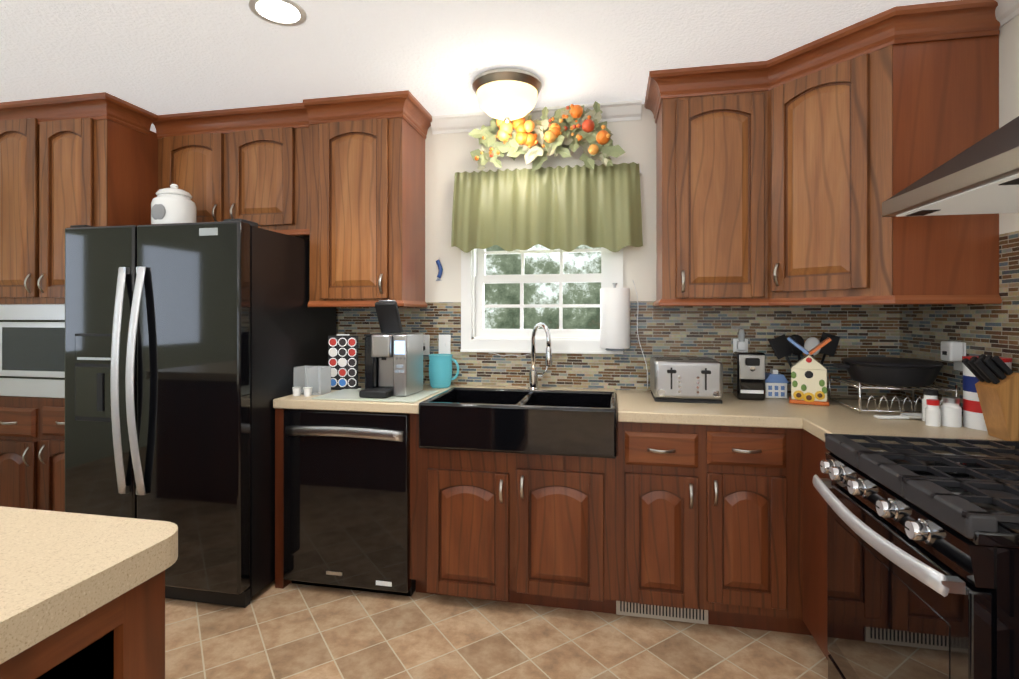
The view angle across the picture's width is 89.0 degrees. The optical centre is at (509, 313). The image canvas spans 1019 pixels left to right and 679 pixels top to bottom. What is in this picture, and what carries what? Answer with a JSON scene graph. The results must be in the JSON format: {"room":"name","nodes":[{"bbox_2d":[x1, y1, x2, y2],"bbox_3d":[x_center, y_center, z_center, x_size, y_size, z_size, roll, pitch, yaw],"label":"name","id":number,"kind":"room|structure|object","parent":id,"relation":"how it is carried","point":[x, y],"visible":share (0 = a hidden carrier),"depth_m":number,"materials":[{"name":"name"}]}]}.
{"room":"kitchen","nodes":[
{"label":"kitchen","id":0,"kind":"room"},
{"bbox_2d":[0,0,954,132],"bbox_3d":[-1.587,-1.152,0.074,6.154,0.060,6.420,0,0,11],"label":"ceiling","id":1,"kind":"structure","parent":0,"point":[165,57],"depth_m":2.17,"materials":[{"name":"white paint"}]},
{"bbox_2d":[249,0,306,25],"bbox_3d":[-0.855,-1.117,1.917,0.196,0.006,0.196,0,0,11],"label":"recessed light","id":2,"kind":"object","parent":1,"relation":"in","point":[285,12],"visible":1,"depth_m":1.92,"materials":[{"name":"white"}]},
{"bbox_2d":[472,68,541,122],"bbox_3d":[-0.012,-1.024,2.526,0.340,0.192,0.340,0,0,11],"label":"dome ceiling light","id":3,"kind":"object","parent":1,"relation":"attached to","point":[506,95],"visible":1,"depth_m":2.42,"materials":[{"name":"white glass"}]},
{"bbox_2d":[306,104,655,301],"bbox_3d":[-0.980,0.101,3.164,6.154,2.440,0.120,0,0,11],"label":"wall","id":4,"kind":"structure","parent":0,"point":[448,156],"depth_m":2.95,"materials":[{"name":"white paint"}]},
{"bbox_2d":[153,103,309,238],"bbox_3d":[-1.525,-0.770,3.022,0.987,0.696,0.367,0,0,11],"label":"upper cabinet","id":5,"kind":"object","parent":4,"relation":"attached to","point":[252,164],"visible":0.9,"depth_m":2.87,"materials":[{"name":"brown wood"}]},
{"bbox_2d":[303,90,431,307],"bbox_3d":[-0.755,-0.576,2.853,0.587,1.086,0.402,0,0,11],"label":"upper cabinet","id":6,"kind":"object","parent":4,"relation":"attached to","point":[367,200],"visible":0.98,"depth_m":2.71,"materials":[{"name":"brown wood"}]},
{"bbox_2d":[436,260,442,280],"bbox_3d":[-0.402,-0.257,2.979,0.050,0.145,0.013,0,0,11],"label":"ornament","id":7,"kind":"object","parent":4,"relation":"hanging from","point":[440,271],"visible":1,"depth_m":2.97,"materials":[{"name":"blue"}]},
{"bbox_2d":[430,100,641,133],"bbox_3d":[0.125,-1.077,2.855,1.170,0.084,0.060,0,0,11],"label":"crown molding","id":8,"kind":"structure","parent":4,"relation":"attached to","point":[630,110],"depth_m":2.84,"materials":[{"name":"white"}]},
{"bbox_2d":[460,247,622,353],"bbox_3d":[0.176,-0.191,2.911,0.900,0.817,0.130,0,0,11],"label":"window","id":9,"kind":"structure","parent":4,"relation":"in","point":[476,336],"depth_m":2.92,"materials":[{"name":"white wood"}]},
{"bbox_2d":[468,101,624,170],"bbox_3d":[0.191,-0.916,2.744,0.825,0.348,0.248,0,0,11],"label":"garland","id":10,"kind":"object","parent":4,"relation":"hanging from","point":[573,130],"visible":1,"depth_m":2.68,"materials":[{"name":"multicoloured plant"}]},
{"bbox_2d":[451,162,642,252],"bbox_3d":[0.186,-0.554,2.802,1.037,0.474,0.136,0,0,11],"label":"valance curtain","id":11,"kind":"object","parent":4,"relation":"attached to","point":[567,208],"visible":1,"depth_m":2.77,"materials":[{"name":"green fabric"}]},
{"bbox_2d":[493,281,647,387],"bbox_3d":[0.309,0.110,2.839,0.871,0.577,0.004,0,0,11],"label":"hanging cord","id":12,"kind":"object","parent":4,"relation":"hanging from","point":[637,334],"visible":0.9,"depth_m":2.76,"materials":[{"name":"white plastic"}]},
{"bbox_2d":[336,301,895,397],"bbox_3d":[0.421,0.175,2.824,3.034,0.479,0.005,0,0,11],"label":"tile backsplash","id":13,"kind":"structure","parent":4,"relation":"attached to","point":[862,330],"depth_m":2.74,"materials":[{"name":"tile"}]},
{"bbox_2d":[423,335,429,354],"bbox_3d":[-0.498,0.182,2.986,0.072,0.116,0.030,0,0,11],"label":"electrical outlet","id":14,"kind":"object","parent":13,"relation":"attached to","point":[426,344],"visible":0.69,"depth_m":2.99,"materials":[{"name":"white plastic"}]},
{"bbox_2d":[439,335,450,353],"bbox_3d":[-0.373,0.180,2.969,0.072,0.116,0.014,0,0,11],"label":"light switch","id":15,"kind":"object","parent":13,"relation":"attached to","point":[444,344],"visible":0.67,"depth_m":2.97,"materials":[{"name":"white plastic"}]},
{"bbox_2d":[600,283,629,350],"bbox_3d":[0.549,0.018,2.702,0.152,0.351,0.156,0,0,11],"label":"paper towel","id":16,"kind":"object","parent":13,"relation":"attached to","point":[614,318],"visible":1,"depth_m":2.64,"materials":[{"name":"white paper"}]},
{"bbox_2d":[733,328,747,351],"bbox_3d":[1.185,0.160,2.649,0.072,0.173,0.041,0,0,11],"label":"electrical outlet","id":17,"kind":"object","parent":13,"relation":"attached to","point":[740,344],"visible":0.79,"depth_m":2.65,"materials":[{"name":"white plastic"}]},
{"bbox_2d":[644,0,1001,306],"bbox_3d":[1.244,-0.576,2.294,1.212,1.086,0.727,0,0,11],"label":"upper cabinet","id":18,"kind":"object","parent":4,"relation":"attached to","point":[781,179],"visible":0.98,"depth_m":2.11,"materials":[{"name":"brown wood"}]},
{"bbox_2d":[165,580,827,678],"bbox_3d":[-1.587,1.348,0.072,6.154,0.060,6.420,0,0,11],"label":"floor","id":19,"kind":"structure","parent":0,"point":[291,630],"depth_m":2.08,"materials":[{"name":"tile"}]},
{"bbox_2d":[0,92,157,511],"bbox_3d":[-2.456,0.101,3.047,0.972,2.439,0.677,0,0,11],"label":"tall cabinet","id":20,"kind":"object","parent":19,"relation":"on","point":[82,159],"visible":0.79,"depth_m":2.76,"materials":[{"name":"brown wood"}]},
{"bbox_2d":[0,304,64,397],"bbox_3d":[-2.458,0.200,3.035,0.842,0.496,0.582,0,0,11],"label":"microwave","id":21,"kind":"object","parent":20,"relation":"in","point":[32,350],"visible":0.33,"depth_m":2.76,"materials":[{"name":"silver metal"}]},
{"bbox_2d":[0,570,164,678],"bbox_3d":[-1.971,0.891,0.408,2.371,0.854,1.630,0,0,11],"label":"kitchen island","id":22,"kind":"object","parent":19,"relation":"on","point":[125,639],"depth_m":0.89,"materials":[{"name":"wood"}]},
{"bbox_2d":[0,506,177,665],"bbox_3d":[-1.980,0.436,0.402,2.456,0.055,1.715,0,0,11],"label":"island countertop","id":23,"kind":"structure","parent":22,"relation":"on","point":[57,569],"depth_m":0.86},
{"bbox_2d":[65,219,335,607],"bbox_3d":[-1.571,0.451,2.724,0.943,1.739,0.890,0,0,11],"label":"refrigerator","id":24,"kind":"object","parent":19,"relation":"on","point":[189,347],"visible":0.9,"depth_m":2.35,"materials":[{"name":"black metal"}]},
{"bbox_2d":[151,184,196,223],"bbox_3d":[-1.779,-0.553,2.749,0.204,0.267,0.206,0,0,11],"label":"cookie jar","id":25,"kind":"object","parent":24,"relation":"on","point":[173,204],"visible":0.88,"depth_m":2.67,"materials":[{"name":"white ceramic"}]},
{"bbox_2d":[284,409,415,595],"bbox_3d":[-0.720,0.890,2.693,0.630,0.860,0.602,0,0,11],"label":"dishwasher","id":26,"kind":"object","parent":19,"relation":"on","point":[346,499],"visible":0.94,"depth_m":2.42,"materials":[{"name":"black metal"}]},
{"bbox_2d":[415,443,622,613],"bbox_3d":[0.085,0.963,2.572,0.876,0.714,0.626,0,0,11],"label":"base cabinet","id":27,"kind":"object","parent":19,"relation":"on","point":[532,529],"depth_m":2.27,"materials":[{"name":"brown wood"}]},
{"bbox_2d":[616,403,802,633],"bbox_3d":[0.878,0.888,2.416,0.740,0.864,0.626,0,0,11],"label":"base cabinet","id":28,"kind":"object","parent":19,"relation":"on","point":[725,525],"depth_m":2.11,"materials":[{"name":"brown wood"}]},
{"bbox_2d":[616,601,707,624],"bbox_3d":[0.654,1.271,2.232,0.382,0.090,0.014,0,0,11],"label":"air vent register","id":29,"kind":"object","parent":28,"relation":"attached to","point":[699,616],"visible":0.56,"depth_m":2.23,"materials":[{"name":"beige metal"}]},
{"bbox_2d":[803,429,832,659],"bbox_3d":[1.446,0.887,1.834,0.639,0.864,0.339,0,0,11],"label":"base cabinet","id":30,"kind":"object","parent":19,"relation":"on","point":[814,505],"depth_m":1.94,"materials":[{"name":"brown wood"}]},
{"bbox_2d":[273,383,962,428],"bbox_3d":[0.383,0.433,2.500,2.970,0.045,0.641,0,0,11],"label":"countertop","id":31,"kind":"structure","parent":30,"relation":"on","point":[641,406],"depth_m":2.28,"materials":[{"name":"laminate"}]},
{"bbox_2d":[292,387,312,396],"bbox_3d":[-1.028,0.388,2.571,0.106,0.042,0.046,0,0,11],"label":"cups","id":32,"kind":"object","parent":31,"relation":"on","point":[307,391],"visible":1,"depth_m":2.56,"materials":[{"name":"white ceramic"}]},
{"bbox_2d":[294,366,330,394],"bbox_3d":[-1.010,0.342,2.660,0.150,0.135,0.100,0,0,11],"label":"acrylic box","id":33,"kind":"object","parent":31,"relation":"on","point":[322,382],"visible":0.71,"depth_m":2.68,"materials":[{"name":"white"}]},
{"bbox_2d":[328,334,360,389],"bbox_3d":[-0.893,0.261,2.805,0.164,0.298,0.070,0,0,3],"label":"coffee pod rack","id":34,"kind":"object","parent":31,"relation":"on","point":[343,356],"visible":0.94,"depth_m":2.78,"materials":[{"name":"black"}]},
{"bbox_2d":[311,388,438,402],"bbox_3d":[-0.657,0.406,2.588,0.520,0.006,0.345,0,0,11],"label":"board","id":35,"kind":"object","parent":31,"relation":"on","point":[348,394],"visible":0.71,"depth_m":2.48,"materials":[{"name":"grey"}]},
{"bbox_2d":[359,300,422,397],"bbox_3d":[-0.589,0.168,2.598,0.224,0.468,0.300,0,0,11],"label":"coffee maker","id":36,"kind":"object","parent":35,"relation":"on","point":[393,360],"visible":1,"depth_m":2.54,"materials":[{"name":"silver metal"}]},
{"bbox_2d":[428,354,458,387],"bbox_3d":[-0.364,0.320,2.879,0.179,0.180,0.140,0,0,11],"label":"mug","id":37,"kind":"object","parent":31,"relation":"on","point":[440,370],"visible":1,"depth_m":2.83,"materials":[{"name":"teal ceramic"}]},
{"bbox_2d":[419,387,616,457],"bbox_3d":[0.066,0.500,2.476,0.869,0.204,0.505,0,0,11],"label":"sink","id":38,"kind":"object","parent":31,"relation":"in","point":[559,422],"visible":1,"depth_m":2.25,"materials":[{"name":"black ceramic"}]},
{"bbox_2d":[527,322,551,389],"bbox_3d":[0.161,0.228,2.741,0.148,0.362,0.191,0,0,11],"label":"faucet","id":39,"kind":"object","parent":31,"relation":"on","point":[534,376],"visible":0.98,"depth_m":2.77,"materials":[{"name":"silver metal"}]},
{"bbox_2d":[650,356,722,403],"bbox_3d":[0.843,0.314,2.494,0.304,0.192,0.290,0,0,11],"label":"toaster","id":40,"kind":"object","parent":31,"relation":"on","point":[688,379],"visible":1,"depth_m":2.38,"materials":[{"name":"silver metal"}]},
{"bbox_2d":[733,351,764,399],"bbox_3d":[1.145,0.297,2.473,0.124,0.225,0.135,0,0,11],"label":"can opener","id":41,"kind":"object","parent":31,"relation":"on","point":[748,375],"visible":1,"depth_m":2.43,"materials":[{"name":"black plastic"}]},
{"bbox_2d":[765,369,788,397],"bbox_3d":[1.293,0.342,2.533,0.112,0.135,0.080,0,0,11],"label":"house","id":42,"kind":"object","parent":31,"relation":"on","point":[776,382],"visible":0.85,"depth_m":2.50,"materials":[{"name":"white ceramic"}]},
{"bbox_2d":[787,336,830,405],"bbox_3d":[1.365,0.259,2.366,0.174,0.301,0.124,0,0,29],"label":"utensil crock","id":43,"kind":"object","parent":31,"relation":"on","point":[808,379],"visible":1,"depth_m":2.32,"materials":[{"name":"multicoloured ceramic"}]},
{"bbox_2d":[769,332,839,366],"bbox_3d":[1.432,0.250,2.521,0.322,0.318,0.124,0,0,11],"label":"cooking utensils","id":44,"kind":"object","parent":43,"relation":"in","point":[782,346],"visible":0.33,"depth_m":2.52,"materials":[{"name":"black plastic"}]},
{"bbox_2d":[828,374,957,413],"bbox_3d":[1.630,0.346,2.232,0.354,0.125,0.310,0,0,11],"label":"rack","id":45,"kind":"object","parent":31,"relation":"on","point":[913,401],"visible":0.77,"depth_m":2.11,"materials":[{"name":"silver metal"}]},
{"bbox_2d":[833,357,943,386],"bbox_3d":[1.621,0.247,2.234,0.391,0.104,0.352,0,0,11],"label":"frying pan","id":46,"kind":"object","parent":45,"relation":"on","point":[897,372],"visible":1,"depth_m":2.12,"materials":[{"name":"black metal"}]},
{"bbox_2d":[874,413,921,418],"bbox_3d":[1.530,0.401,2.019,0.206,0.016,0.077,0,0,11],"label":"spoon rest","id":47,"kind":"object","parent":31,"relation":"on","point":[910,415],"visible":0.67,"depth_m":2.00,"materials":[{"name":"white ceramic"}]},
{"bbox_2d":[923,389,937,392],"bbox_3d":[1.595,0.350,1.963,0.051,0.118,0.051,0,0,-1],"label":"spice jar","id":48,"kind":"object","parent":31,"relation":"on","point":[924,390],"depth_m":1.95,"materials":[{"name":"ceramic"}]},
{"bbox_2d":[801,415,1014,448],"bbox_3d":[1.434,0.432,1.814,0.643,0.045,0.300,0,0,11],"label":"countertop","id":49,"kind":"structure","parent":30,"relation":"on","point":[817,425],"depth_m":1.84,"materials":[{"name":"laminate"}]},
{"bbox_2d":[962,356,1011,430],"bbox_3d":[1.700,0.283,1.847,0.132,0.252,0.132,0,0,11],"label":"canister","id":50,"kind":"object","parent":49,"relation":"on","point":[973,417],"visible":0.44,"depth_m":1.84,"materials":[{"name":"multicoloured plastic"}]},
{"bbox_2d":[962,354,1018,440],"bbox_3d":[1.618,0.272,1.686,0.218,0.272,0.100,0,0,11],"label":"knife block","id":51,"kind":"object","parent":49,"relation":"on","point":[997,386],"visible":1,"depth_m":1.66,"materials":[{"name":"brown wood"}]},
{"bbox_2d":[812,433,1018,678],"bbox_3d":[1.275,0.720,1.320,0.708,1.198,0.721,0,0,11],"label":"range","id":52,"kind":"object","parent":19,"relation":"on","point":[922,561],"visible":1,"depth_m":1.26,"materials":[{"name":"black metal"}]},
{"bbox_2d":[999,15,1018,234],"bbox_3d":[1.361,0.097,-0.568,0.120,2.440,6.300,0,0,11],"label":"wall","id":53,"kind":"structure","parent":0,"point":[1009,75],"depth_m":1.84,"materials":[{"name":"white paint"}]},
{"bbox_2d":[882,116,1018,216],"bbox_3d":[1.364,-0.717,1.085,0.496,0.804,1.225,0,0,11],"label":"range hood","id":54,"kind":"object","parent":53,"relation":"attached to","point":[981,176],"visible":1,"depth_m":1.41,"materials":[{"name":"silver metal"}]},
{"bbox_2d":[896,231,1018,415],"bbox_3d":[1.746,0.064,1.715,0.006,0.700,1.650,0,0,11],"label":"tile backsplash","id":55,"kind":"structure","parent":53,"relation":"attached to","point":[918,331],"depth_m":2.06,"materials":[{"name":"tile"}]},
{"bbox_2d":[941,341,965,370],"bbox_3d":[1.787,0.172,2.092,0.058,0.118,0.072,0,0,11],"label":"outlet","id":56,"kind":"object","parent":55,"relation":"attached to","point":[953,351],"visible":0.94,"depth_m":2.07,"materials":[{"name":"white plastic"}]},
{"bbox_2d":[995,0,1018,27],"bbox_3d":[1.218,-1.080,-0.825,0.060,0.084,5.520,0,0,11],"label":"crown molding","id":57,"kind":"structure","parent":53,"relation":"attached to","point":[1006,11],"depth_m":1.82,"materials":[{"name":"white"}]},
{"label":"outside","id":58,"kind":"structure","parent":0,"visible":0},
{"bbox_2d":[484,244,600,328],"bbox_3d":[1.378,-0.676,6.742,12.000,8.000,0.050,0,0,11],"label":"window panes","id":59,"kind":"structure","parent":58,"point":[548,293],"depth_m":6.90,"materials":[{"name":"clear glass"}]}
]}

